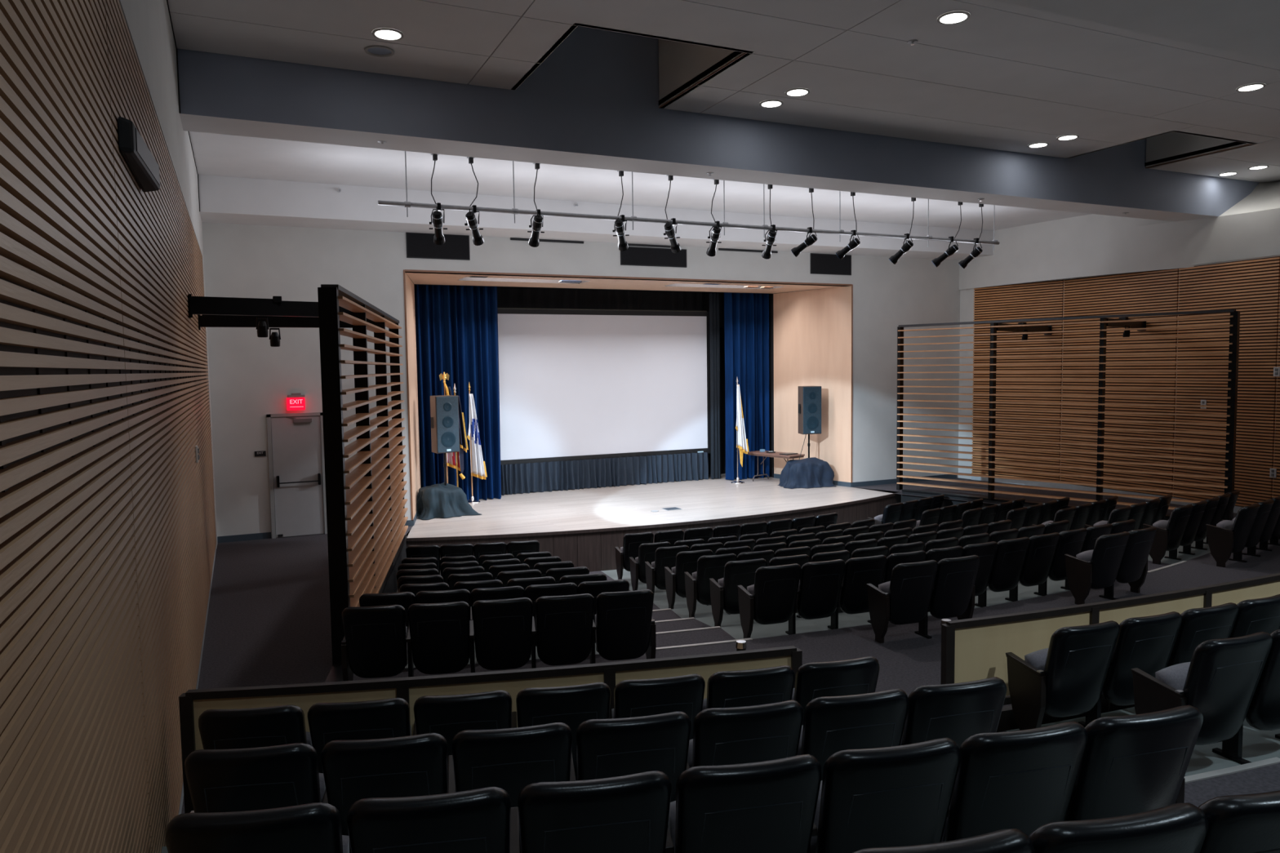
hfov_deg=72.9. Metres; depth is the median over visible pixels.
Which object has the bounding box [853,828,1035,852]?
seat
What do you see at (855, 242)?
spotlight
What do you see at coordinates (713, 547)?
seat
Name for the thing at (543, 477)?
stage curtain
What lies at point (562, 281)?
recessed light
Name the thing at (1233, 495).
seat
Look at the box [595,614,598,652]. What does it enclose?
seat cushion
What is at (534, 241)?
spotlight
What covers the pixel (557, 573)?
seat
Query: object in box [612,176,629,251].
spotlight
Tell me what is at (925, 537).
seat
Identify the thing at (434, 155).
outlet
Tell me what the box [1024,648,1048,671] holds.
seat cushion
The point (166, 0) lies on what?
trim
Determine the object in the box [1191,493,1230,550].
seat
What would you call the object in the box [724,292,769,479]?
stage curtain
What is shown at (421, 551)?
seat
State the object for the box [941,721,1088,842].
seat
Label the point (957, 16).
recessed light
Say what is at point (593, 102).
beam
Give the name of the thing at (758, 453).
folding table
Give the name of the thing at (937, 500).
seat
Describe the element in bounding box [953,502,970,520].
seat
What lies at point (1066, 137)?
recessed light
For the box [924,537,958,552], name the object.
seat
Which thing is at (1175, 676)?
seat cushion
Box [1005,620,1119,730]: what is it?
seat
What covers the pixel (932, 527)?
seat
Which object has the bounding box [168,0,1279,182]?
ceiling
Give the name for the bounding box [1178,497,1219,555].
seat
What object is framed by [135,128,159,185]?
grille
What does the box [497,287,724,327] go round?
valance
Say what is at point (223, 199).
wall
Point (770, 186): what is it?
outlet
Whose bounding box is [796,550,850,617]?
seat
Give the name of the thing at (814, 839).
seat cushion
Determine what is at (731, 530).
seat
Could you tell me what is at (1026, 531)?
seat
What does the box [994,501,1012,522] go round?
seat
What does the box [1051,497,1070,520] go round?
seat
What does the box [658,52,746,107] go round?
trim
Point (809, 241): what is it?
spotlight
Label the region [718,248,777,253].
air vent
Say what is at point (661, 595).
floor
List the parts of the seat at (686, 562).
armrest, panel, backrest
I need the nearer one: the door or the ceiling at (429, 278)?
the door
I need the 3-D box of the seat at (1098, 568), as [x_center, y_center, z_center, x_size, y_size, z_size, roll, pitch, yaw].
[5.511,1.687,10.415,0.575,0.875,0.510,-3,4,-28]
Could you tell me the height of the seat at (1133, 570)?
0.875 m
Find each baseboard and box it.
[217,532,271,542]
[404,520,413,526]
[413,511,417,525]
[773,473,851,487]
[850,474,956,487]
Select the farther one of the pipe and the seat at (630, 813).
the pipe
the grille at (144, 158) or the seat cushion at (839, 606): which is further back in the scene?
the seat cushion at (839, 606)
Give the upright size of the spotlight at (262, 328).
0.241 m
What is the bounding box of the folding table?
[747,450,804,481]
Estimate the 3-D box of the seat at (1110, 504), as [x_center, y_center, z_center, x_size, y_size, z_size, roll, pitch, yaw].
[8.291,1.686,15.627,0.615,0.875,0.510,-4,5,-42]
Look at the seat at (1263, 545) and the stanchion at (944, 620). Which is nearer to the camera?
the stanchion at (944, 620)
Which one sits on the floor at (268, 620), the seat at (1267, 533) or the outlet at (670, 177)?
the seat at (1267, 533)
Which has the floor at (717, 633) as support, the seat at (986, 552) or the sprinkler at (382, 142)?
the seat at (986, 552)
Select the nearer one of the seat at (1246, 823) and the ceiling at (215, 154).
the seat at (1246, 823)
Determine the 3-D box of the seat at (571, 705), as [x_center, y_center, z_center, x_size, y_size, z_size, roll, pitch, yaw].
[-0.474,1.882,5.083,0.575,0.875,0.510,-2,4,-11]
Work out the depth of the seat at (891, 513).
17.32 m
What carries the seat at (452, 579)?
on the floor at (704, 611)
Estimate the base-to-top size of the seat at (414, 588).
0.875 m
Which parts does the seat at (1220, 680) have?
armrest, panel, backrest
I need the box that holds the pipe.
[377,151,999,250]
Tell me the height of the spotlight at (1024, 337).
0.229 m
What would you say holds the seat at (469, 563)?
on the floor at (661, 595)
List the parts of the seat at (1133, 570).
backrest, panel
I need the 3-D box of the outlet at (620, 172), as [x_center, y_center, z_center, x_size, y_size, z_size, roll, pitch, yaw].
[-0.294,-3.985,13.636,0.100,0.090,0.100,-3,4,-25]
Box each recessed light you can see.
[372,27,403,40]
[469,275,488,277]
[559,280,582,282]
[703,283,722,284]
[744,285,759,288]
[759,99,782,107]
[760,286,773,288]
[785,88,809,96]
[937,10,969,24]
[1027,142,1048,147]
[1056,134,1079,140]
[1217,171,1238,176]
[1235,83,1266,91]
[1248,164,1269,169]
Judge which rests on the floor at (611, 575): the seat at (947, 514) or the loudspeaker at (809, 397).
the seat at (947, 514)
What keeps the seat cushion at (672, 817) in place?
on the seat at (766, 806)
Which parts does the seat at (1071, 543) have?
backrest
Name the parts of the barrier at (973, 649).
post, rail, panel, rail, post, rail, rail, panel, post, rail, panel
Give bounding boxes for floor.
[161,718,1279,852]
[181,473,1279,813]
[324,535,407,682]
[404,537,1210,668]
[474,577,1048,648]
[589,568,666,592]
[652,604,728,621]
[653,591,683,600]
[653,597,706,609]
[1000,706,1135,732]
[1184,757,1279,807]
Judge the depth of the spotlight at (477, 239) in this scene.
12.70 m
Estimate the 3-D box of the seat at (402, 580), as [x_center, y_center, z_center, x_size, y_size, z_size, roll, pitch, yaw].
[-2.655,2.197,10.521,0.575,0.875,0.510,-1,4,-7]
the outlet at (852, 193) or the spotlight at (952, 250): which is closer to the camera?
the outlet at (852, 193)
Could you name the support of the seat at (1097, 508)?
on the floor at (704, 611)
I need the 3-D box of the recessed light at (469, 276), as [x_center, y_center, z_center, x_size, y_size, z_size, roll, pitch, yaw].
[-3.156,-2.942,16.980,0.360,0.032,0.200,-3,4,-25]
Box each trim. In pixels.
[166,0,199,211]
[403,269,853,519]
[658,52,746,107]
[1145,143,1253,168]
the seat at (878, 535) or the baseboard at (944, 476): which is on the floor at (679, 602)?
the seat at (878, 535)
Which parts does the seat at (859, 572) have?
backrest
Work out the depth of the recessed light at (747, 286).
20.07 m
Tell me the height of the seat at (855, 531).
0.875 m
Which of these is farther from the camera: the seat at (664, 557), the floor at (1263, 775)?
the seat at (664, 557)
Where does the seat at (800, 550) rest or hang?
on the floor at (704, 611)
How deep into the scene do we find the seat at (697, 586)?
11.24 m
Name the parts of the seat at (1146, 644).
backrest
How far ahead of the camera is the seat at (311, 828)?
2.75 m
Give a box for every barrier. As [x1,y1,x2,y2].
[178,645,802,813]
[940,573,1279,732]
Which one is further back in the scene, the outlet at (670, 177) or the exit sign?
the exit sign
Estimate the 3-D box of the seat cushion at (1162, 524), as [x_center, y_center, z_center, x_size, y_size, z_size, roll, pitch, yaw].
[7.902,1.604,13.102,0.470,0.360,0.154,-4,5,-37]
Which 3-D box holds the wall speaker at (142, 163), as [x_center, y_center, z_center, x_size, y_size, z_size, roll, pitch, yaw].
[-2.614,-1.406,4.551,0.101,0.166,1.050,-3,4,-25]
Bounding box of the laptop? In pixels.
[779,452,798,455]
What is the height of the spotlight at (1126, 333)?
0.229 m
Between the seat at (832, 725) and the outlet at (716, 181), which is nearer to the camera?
the seat at (832, 725)
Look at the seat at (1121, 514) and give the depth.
13.54 m
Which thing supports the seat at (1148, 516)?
on the floor at (667, 625)
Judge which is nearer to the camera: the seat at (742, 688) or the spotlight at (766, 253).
the seat at (742, 688)
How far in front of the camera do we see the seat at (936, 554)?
10.11 m
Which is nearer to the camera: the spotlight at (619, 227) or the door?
the spotlight at (619, 227)
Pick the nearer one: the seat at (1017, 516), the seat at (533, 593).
the seat at (533, 593)
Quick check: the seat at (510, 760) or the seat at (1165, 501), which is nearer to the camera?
the seat at (510, 760)
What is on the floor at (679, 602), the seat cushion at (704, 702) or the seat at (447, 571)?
the seat at (447, 571)
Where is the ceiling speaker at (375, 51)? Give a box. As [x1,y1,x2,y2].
[364,45,394,57]
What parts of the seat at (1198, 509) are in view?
backrest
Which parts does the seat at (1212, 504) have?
backrest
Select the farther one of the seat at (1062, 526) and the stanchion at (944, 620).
the seat at (1062, 526)
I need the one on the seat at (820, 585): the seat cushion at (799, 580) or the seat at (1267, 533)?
the seat cushion at (799, 580)
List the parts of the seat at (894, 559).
backrest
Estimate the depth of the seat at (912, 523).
14.76 m
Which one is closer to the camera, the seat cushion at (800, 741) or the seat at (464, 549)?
the seat cushion at (800, 741)
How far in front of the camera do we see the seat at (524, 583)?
9.53 m
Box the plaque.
[254,450,266,456]
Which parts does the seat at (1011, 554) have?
backrest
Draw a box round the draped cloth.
[416,482,480,519]
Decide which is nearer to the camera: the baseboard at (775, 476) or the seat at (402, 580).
the seat at (402, 580)
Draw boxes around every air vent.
[510,237,583,243]
[627,243,671,248]
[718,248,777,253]
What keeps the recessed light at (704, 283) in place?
in the ceiling at (429, 278)
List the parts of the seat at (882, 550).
backrest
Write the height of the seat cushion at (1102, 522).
0.360 m
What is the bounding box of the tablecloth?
[777,457,836,488]
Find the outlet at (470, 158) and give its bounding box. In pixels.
[466,156,474,164]
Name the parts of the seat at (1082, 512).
backrest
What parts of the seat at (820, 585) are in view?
backrest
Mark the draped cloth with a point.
(441, 500)
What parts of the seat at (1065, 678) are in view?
armrest, panel, backrest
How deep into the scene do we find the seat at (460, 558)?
13.02 m
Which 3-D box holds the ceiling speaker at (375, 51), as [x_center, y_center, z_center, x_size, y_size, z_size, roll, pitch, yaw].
[-2.803,-4.041,9.330,0.310,0.018,0.310,-3,4,-25]
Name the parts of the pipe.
hanger rod, hanger rod, hanger rod, hanger rod, hanger rod, hanger rod, hanger rod, hanger rod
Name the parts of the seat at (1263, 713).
backrest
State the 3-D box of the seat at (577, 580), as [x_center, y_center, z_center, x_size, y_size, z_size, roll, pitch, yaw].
[-0.665,2.081,9.914,0.615,0.875,0.510,-2,4,-12]
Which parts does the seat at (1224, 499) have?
backrest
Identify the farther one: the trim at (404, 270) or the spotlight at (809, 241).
the trim at (404, 270)
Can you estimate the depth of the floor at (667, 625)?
10.76 m
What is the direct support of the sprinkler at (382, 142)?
attached to the beam at (593, 102)
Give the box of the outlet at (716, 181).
[712,178,719,184]
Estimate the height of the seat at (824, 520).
0.875 m
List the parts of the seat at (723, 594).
armrest, panel, backrest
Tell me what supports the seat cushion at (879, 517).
on the seat at (891, 513)
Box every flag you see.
[439,372,461,483]
[453,384,468,487]
[466,382,487,503]
[730,377,748,484]
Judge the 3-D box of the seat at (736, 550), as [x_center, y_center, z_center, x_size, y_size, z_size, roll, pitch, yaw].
[1.253,2.129,12.432,0.575,0.875,0.510,-2,4,-19]
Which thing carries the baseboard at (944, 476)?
attached to the wall at (251, 379)
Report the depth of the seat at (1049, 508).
15.75 m
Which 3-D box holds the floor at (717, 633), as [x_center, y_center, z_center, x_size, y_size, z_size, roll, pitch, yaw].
[3.858,2.591,11.418,14.590,0.780,2.115,-3,4,-25]
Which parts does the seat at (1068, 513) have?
backrest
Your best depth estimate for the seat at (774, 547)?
12.37 m
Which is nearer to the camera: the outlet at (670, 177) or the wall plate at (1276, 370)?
the outlet at (670, 177)
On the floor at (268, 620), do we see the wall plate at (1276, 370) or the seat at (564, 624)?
the seat at (564, 624)
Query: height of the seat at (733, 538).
0.875 m
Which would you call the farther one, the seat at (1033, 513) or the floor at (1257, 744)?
the seat at (1033, 513)
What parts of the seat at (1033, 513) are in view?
backrest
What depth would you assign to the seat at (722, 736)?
4.05 m
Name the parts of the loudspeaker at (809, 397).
handle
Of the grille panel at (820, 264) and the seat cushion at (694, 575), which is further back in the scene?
the grille panel at (820, 264)
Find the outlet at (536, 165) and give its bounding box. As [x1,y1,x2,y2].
[533,162,540,169]
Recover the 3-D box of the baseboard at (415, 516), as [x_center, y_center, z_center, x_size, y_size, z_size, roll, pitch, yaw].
[-4.475,1.726,17.431,0.024,0.110,2.423,-2,4,-11]
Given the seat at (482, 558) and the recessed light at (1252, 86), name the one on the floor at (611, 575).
the seat at (482, 558)
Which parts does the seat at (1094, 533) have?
backrest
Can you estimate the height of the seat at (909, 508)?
0.875 m
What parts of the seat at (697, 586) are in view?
armrest, panel, backrest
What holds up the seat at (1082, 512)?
on the floor at (704, 611)
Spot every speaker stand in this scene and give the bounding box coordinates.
[443,453,446,485]
[807,434,809,457]
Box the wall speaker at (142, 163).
[117,116,159,191]
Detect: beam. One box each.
[177,25,1259,221]
[186,293,352,318]
[198,314,373,330]
[996,322,1052,334]
[1106,316,1146,330]
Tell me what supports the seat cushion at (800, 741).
on the seat at (832, 725)
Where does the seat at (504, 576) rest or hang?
on the floor at (704, 611)
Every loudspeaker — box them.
[430,395,459,453]
[798,386,821,434]
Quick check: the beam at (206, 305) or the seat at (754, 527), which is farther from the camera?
the seat at (754, 527)
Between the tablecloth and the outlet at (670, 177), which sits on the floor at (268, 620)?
the tablecloth
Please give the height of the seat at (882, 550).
0.875 m
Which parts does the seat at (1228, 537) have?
armrest, panel, backrest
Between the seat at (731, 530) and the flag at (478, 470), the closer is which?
the seat at (731, 530)
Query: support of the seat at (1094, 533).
on the floor at (717, 633)
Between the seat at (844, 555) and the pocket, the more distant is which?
the pocket
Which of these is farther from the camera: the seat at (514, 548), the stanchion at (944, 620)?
the seat at (514, 548)
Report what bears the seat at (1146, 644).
on the floor at (1130, 711)
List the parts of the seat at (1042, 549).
backrest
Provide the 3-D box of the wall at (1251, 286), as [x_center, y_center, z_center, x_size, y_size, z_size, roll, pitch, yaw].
[12.836,-0.548,13.197,1.108,4.740,19.661,-3,4,-26]
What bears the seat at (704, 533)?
on the floor at (611, 575)
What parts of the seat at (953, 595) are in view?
backrest, panel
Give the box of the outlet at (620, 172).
[617,170,623,176]
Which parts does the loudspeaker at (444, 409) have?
handle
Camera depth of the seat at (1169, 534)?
12.85 m
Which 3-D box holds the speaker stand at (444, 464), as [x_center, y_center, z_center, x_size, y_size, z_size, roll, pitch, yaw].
[-3.908,1.120,17.485,0.299,1.244,0.203,-4,5,-39]
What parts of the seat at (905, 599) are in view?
armrest, panel, backrest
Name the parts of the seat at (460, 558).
backrest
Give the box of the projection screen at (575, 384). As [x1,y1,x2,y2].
[497,306,711,465]
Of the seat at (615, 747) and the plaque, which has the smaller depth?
the seat at (615, 747)
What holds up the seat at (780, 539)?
on the floor at (661, 595)
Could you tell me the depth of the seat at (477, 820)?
2.84 m
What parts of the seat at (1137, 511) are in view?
backrest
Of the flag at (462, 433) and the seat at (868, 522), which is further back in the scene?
the flag at (462, 433)
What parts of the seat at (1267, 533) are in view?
backrest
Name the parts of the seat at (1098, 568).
armrest, panel, backrest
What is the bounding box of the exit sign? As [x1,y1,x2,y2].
[286,392,305,410]
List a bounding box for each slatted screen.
[317,284,408,666]
[896,309,1239,520]
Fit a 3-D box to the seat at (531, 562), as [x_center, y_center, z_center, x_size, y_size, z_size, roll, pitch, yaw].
[-1.420,2.288,12.574,0.615,0.875,0.510,-2,4,-12]
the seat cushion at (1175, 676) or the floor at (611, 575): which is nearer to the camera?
the seat cushion at (1175, 676)
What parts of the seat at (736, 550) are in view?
backrest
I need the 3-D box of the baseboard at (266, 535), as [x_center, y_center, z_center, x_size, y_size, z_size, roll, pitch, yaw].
[-6.862,1.926,15.046,0.850,0.110,0.024,-3,4,-25]
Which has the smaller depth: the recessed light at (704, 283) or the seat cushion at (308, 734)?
the seat cushion at (308, 734)
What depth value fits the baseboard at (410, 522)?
16.21 m
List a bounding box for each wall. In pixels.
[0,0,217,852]
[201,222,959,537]
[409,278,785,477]
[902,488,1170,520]
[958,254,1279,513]
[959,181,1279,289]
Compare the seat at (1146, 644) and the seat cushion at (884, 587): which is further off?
the seat cushion at (884, 587)
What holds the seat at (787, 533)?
on the floor at (611, 575)
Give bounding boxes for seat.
[164,802,349,852]
[184,742,325,813]
[198,705,311,749]
[306,697,411,773]
[320,733,448,852]
[341,604,407,681]
[346,786,511,852]
[359,591,415,631]
[395,568,439,592]
[396,562,437,590]
[397,574,443,592]
[399,582,449,595]
[401,557,438,570]
[405,545,440,575]
[406,601,470,677]
[413,690,511,780]
[415,589,471,619]
[440,543,473,565]
[440,555,476,575]
[440,560,479,577]
[442,566,484,584]
[447,572,493,590]
[448,722,572,852]
[453,579,502,594]
[469,586,524,664]
[469,597,533,672]
[473,542,506,562]
[478,553,514,566]
[482,558,520,572]
[488,564,529,579]
[497,569,542,586]
[506,540,539,558]
[506,576,555,591]
[509,770,671,852]
[511,682,610,781]
[515,551,551,564]
[523,555,561,569]
[524,582,577,646]
[531,593,594,668]
[533,560,573,577]
[545,566,589,583]
[559,573,606,586]
[569,711,691,828]
[577,579,629,643]
[590,589,656,663]
[608,674,705,739]
[614,532,653,579]
[629,542,671,591]
[644,545,688,593]
[653,529,684,546]
[664,549,712,608]
[665,754,821,852]
[673,538,704,551]
[683,542,723,598]
[684,527,712,543]
[684,553,736,617]
[686,700,803,769]
[702,665,795,711]
[706,535,737,545]
[706,546,751,605]
[709,558,766,626]
[712,524,740,541]
[723,539,755,551]
[725,550,774,614]
[737,563,801,638]
[738,521,767,540]
[739,532,768,542]
[752,542,786,552]
[755,536,786,546]
[765,518,791,537]
[768,554,809,568]
[769,528,797,538]
[774,546,810,557]
[785,559,845,635]
[786,533,815,548]
[788,538,821,548]
[791,515,815,534]
[791,656,879,725]
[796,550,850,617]
[797,688,908,781]
[798,525,825,534]
[808,737,960,852]
[809,542,845,562]
[814,512,837,528]
[815,529,843,544]
[822,534,853,545]
[825,522,850,531]
[827,555,887,629]
[838,546,888,613]
[843,525,869,541]
[844,538,878,558]
[850,519,875,528]
[853,531,884,541]
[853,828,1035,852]
[866,560,937,643]
[867,502,903,524]
[867,550,926,623]
[868,522,893,533]
[877,534,908,556]
[883,527,912,537]
[888,541,924,555]
[893,519,916,529]
[899,499,918,521]
[900,676,1006,747]
[907,531,937,544]
[911,523,938,533]
[914,497,932,520]
[914,555,980,639]
[915,507,941,526]
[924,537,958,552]
[925,546,963,562]
[928,493,944,510]
[936,527,964,539]
[937,504,956,524]
[937,520,963,531]
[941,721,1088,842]
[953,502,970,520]
[957,533,989,547]
[960,507,982,528]
[962,541,998,596]
[963,523,989,536]
[968,498,983,510]
[974,537,1030,607]
[978,504,998,524]
[987,520,1012,534]
[988,528,1018,542]
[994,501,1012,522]
[999,506,1027,529]
[1002,503,1043,527]
[1004,532,1059,601]
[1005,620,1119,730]
[1010,497,1025,510]
[1017,524,1045,538]
[1028,802,1208,852]
[1031,506,1075,530]
[1034,528,1087,595]
[1037,500,1057,524]
[1043,520,1069,534]
[1049,502,1092,530]
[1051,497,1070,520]
[1060,523,1112,590]
[1064,531,1129,604]
[1064,705,1203,821]
[1078,611,1182,727]
[1084,506,1131,528]
[1086,499,1106,526]
[1092,526,1156,599]
[1099,495,1118,521]
[1102,502,1146,529]
[1111,519,1135,533]
[1131,631,1272,745]
[1138,497,1160,529]
[1142,504,1193,564]
[1151,494,1172,525]
[1158,500,1207,559]
[1166,602,1239,667]
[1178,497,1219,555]
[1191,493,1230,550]
[1198,790,1279,852]
[1203,489,1239,544]
[1205,503,1260,567]
[1212,629,1279,764]
[1222,498,1274,562]
[1229,594,1279,638]
[1242,495,1279,556]
[1256,515,1279,551]
[1275,733,1279,739]
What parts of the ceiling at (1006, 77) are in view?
panel, panel, panel, panel, panel, panel, panel, panel, panel, panel, panel, panel, panel, panel, panel, panel, panel, panel, panel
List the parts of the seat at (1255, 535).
backrest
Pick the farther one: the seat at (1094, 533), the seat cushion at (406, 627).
the seat at (1094, 533)
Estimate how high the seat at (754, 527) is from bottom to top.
0.875 m
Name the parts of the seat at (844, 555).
backrest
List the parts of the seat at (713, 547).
backrest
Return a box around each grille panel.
[405,232,470,260]
[620,246,686,267]
[810,253,851,275]
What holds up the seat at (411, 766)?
on the floor at (1257, 744)
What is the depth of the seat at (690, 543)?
13.99 m
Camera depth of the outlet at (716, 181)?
14.33 m
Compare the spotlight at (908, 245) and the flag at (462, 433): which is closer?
the spotlight at (908, 245)
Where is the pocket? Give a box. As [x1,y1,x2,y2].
[662,506,681,511]
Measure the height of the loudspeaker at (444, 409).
1.140 m
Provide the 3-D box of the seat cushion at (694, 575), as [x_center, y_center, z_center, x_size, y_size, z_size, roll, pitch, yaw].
[0.930,2.085,11.513,0.470,0.360,0.154,-2,4,-18]
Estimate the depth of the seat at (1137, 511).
13.90 m
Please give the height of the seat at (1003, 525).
0.875 m
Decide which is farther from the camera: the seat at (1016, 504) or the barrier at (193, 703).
the seat at (1016, 504)
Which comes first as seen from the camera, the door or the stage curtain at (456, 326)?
the door
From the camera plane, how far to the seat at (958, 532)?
12.66 m
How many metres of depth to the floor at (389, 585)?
12.18 m
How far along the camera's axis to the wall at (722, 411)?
22.43 m
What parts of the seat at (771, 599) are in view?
armrest, panel, backrest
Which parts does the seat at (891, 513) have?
panel, backrest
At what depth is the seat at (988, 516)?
16.17 m
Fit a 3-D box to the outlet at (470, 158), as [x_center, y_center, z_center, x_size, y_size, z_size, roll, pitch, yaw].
[-2.464,-3.885,12.640,0.100,0.090,0.100,-3,4,-25]
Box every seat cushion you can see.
[306,731,311,746]
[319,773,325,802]
[342,835,349,852]
[405,626,407,666]
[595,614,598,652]
[611,708,613,719]
[668,800,675,852]
[671,566,675,573]
[687,738,693,768]
[692,571,697,579]
[702,697,706,711]
[717,577,723,589]
[746,584,754,596]
[791,688,795,700]
[795,580,799,613]
[797,725,803,755]
[810,781,822,852]
[838,591,840,608]
[874,514,883,520]
[878,581,890,593]
[941,805,950,842]
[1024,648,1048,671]
[1041,520,1053,524]
[1075,550,1093,561]
[1093,520,1107,526]
[1152,520,1168,528]
[1155,662,1190,690]
[1216,520,1234,529]
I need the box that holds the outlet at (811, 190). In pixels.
[807,187,813,192]
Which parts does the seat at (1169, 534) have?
armrest, panel, backrest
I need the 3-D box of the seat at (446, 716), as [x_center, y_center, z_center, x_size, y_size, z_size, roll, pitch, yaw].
[-1.020,1.897,4.987,0.575,0.875,0.510,-1,4,-9]
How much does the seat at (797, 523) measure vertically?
0.875 m
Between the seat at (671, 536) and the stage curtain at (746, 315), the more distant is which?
the stage curtain at (746, 315)
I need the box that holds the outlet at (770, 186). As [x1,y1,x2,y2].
[768,184,773,189]
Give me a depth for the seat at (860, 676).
5.20 m
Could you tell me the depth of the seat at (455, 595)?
8.51 m
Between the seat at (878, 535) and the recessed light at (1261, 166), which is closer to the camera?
the seat at (878, 535)
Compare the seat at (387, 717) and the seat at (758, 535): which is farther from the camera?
the seat at (758, 535)
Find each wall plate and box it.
[195,445,199,462]
[1200,400,1206,408]
[1269,468,1276,478]
[1273,367,1279,376]
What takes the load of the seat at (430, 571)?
on the floor at (679, 602)
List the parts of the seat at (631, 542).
armrest, panel, backrest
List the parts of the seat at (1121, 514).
backrest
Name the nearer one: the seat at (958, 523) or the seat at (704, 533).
the seat at (958, 523)
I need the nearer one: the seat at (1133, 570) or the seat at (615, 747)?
the seat at (615, 747)
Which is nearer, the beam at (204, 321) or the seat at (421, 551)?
the beam at (204, 321)
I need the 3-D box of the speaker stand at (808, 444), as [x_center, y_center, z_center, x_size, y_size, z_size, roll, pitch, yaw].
[4.066,0.775,20.802,0.300,1.243,0.203,-2,4,-16]
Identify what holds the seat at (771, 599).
on the floor at (717, 633)
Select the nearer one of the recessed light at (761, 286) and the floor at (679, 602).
the floor at (679, 602)
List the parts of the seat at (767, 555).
backrest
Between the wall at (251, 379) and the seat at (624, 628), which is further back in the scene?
the wall at (251, 379)
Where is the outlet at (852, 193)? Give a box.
[850,191,855,195]
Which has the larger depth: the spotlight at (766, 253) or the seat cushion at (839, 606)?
the spotlight at (766, 253)
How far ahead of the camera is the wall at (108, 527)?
3.09 m
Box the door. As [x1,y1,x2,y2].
[266,412,327,538]
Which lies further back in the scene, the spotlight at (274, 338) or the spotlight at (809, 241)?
the spotlight at (809, 241)
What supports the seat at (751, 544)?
on the floor at (661, 595)
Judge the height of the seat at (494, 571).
0.875 m
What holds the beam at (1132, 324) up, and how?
attached to the wall at (1251, 286)
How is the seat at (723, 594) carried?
on the floor at (667, 625)
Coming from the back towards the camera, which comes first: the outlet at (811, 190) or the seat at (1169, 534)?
the outlet at (811, 190)
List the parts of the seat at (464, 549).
backrest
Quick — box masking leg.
[709,293,720,479]
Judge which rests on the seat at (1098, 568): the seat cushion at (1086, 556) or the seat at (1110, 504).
the seat cushion at (1086, 556)
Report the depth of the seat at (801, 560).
10.44 m
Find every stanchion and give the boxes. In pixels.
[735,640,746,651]
[940,618,951,625]
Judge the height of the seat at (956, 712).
0.875 m
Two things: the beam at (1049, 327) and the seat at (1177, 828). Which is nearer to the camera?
the seat at (1177, 828)
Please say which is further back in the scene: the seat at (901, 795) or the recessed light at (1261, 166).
the recessed light at (1261, 166)
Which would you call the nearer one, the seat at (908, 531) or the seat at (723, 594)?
the seat at (723, 594)
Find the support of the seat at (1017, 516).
on the floor at (679, 602)
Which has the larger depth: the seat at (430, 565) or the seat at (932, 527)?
the seat at (932, 527)
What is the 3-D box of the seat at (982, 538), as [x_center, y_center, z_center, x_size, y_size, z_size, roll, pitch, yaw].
[4.408,1.875,11.828,0.575,0.875,0.510,-3,4,-27]
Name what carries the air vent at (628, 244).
in the wall at (251, 379)
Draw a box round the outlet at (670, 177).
[666,174,673,180]
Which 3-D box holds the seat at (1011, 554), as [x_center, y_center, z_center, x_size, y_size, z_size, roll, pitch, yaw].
[4.506,1.803,10.831,0.575,0.875,0.510,-3,4,-26]
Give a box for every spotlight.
[256,316,269,337]
[269,328,280,346]
[429,160,447,244]
[464,163,484,245]
[527,168,544,247]
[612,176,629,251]
[663,180,680,253]
[706,184,721,256]
[761,188,777,258]
[791,192,817,257]
[835,195,860,259]
[888,200,914,264]
[931,204,961,266]
[958,206,982,268]
[1021,329,1027,340]
[1122,325,1129,337]
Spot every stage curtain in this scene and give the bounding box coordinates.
[413,284,501,500]
[500,452,708,495]
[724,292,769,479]
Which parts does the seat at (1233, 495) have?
backrest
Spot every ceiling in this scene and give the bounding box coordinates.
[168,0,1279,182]
[189,131,1090,231]
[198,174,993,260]
[405,271,847,293]
[995,0,1279,62]
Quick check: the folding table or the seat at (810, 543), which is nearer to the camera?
the seat at (810, 543)
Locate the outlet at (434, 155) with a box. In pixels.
[431,153,438,160]
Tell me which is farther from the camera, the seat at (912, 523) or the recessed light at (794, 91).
the seat at (912, 523)
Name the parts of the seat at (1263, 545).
backrest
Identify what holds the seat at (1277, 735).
on the floor at (1257, 744)
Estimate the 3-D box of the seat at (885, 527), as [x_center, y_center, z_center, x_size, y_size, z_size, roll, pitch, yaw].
[3.963,2.061,14.730,0.575,0.875,0.510,-3,5,-30]
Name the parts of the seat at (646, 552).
armrest, panel, backrest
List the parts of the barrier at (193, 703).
post, rail, panel, post, rail, panel, post, rail, panel, post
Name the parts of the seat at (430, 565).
backrest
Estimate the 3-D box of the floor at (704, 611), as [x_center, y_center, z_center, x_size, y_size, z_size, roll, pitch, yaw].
[3.058,2.630,12.965,13.538,0.510,2.027,-3,4,-25]
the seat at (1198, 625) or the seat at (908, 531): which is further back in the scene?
the seat at (908, 531)
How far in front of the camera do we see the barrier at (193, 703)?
5.24 m
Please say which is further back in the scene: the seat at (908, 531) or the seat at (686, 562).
the seat at (908, 531)
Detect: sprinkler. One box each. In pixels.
[377,140,386,144]
[906,39,917,45]
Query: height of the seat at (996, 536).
0.875 m
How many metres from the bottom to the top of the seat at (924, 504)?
0.875 m
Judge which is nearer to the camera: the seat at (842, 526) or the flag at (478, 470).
the seat at (842, 526)

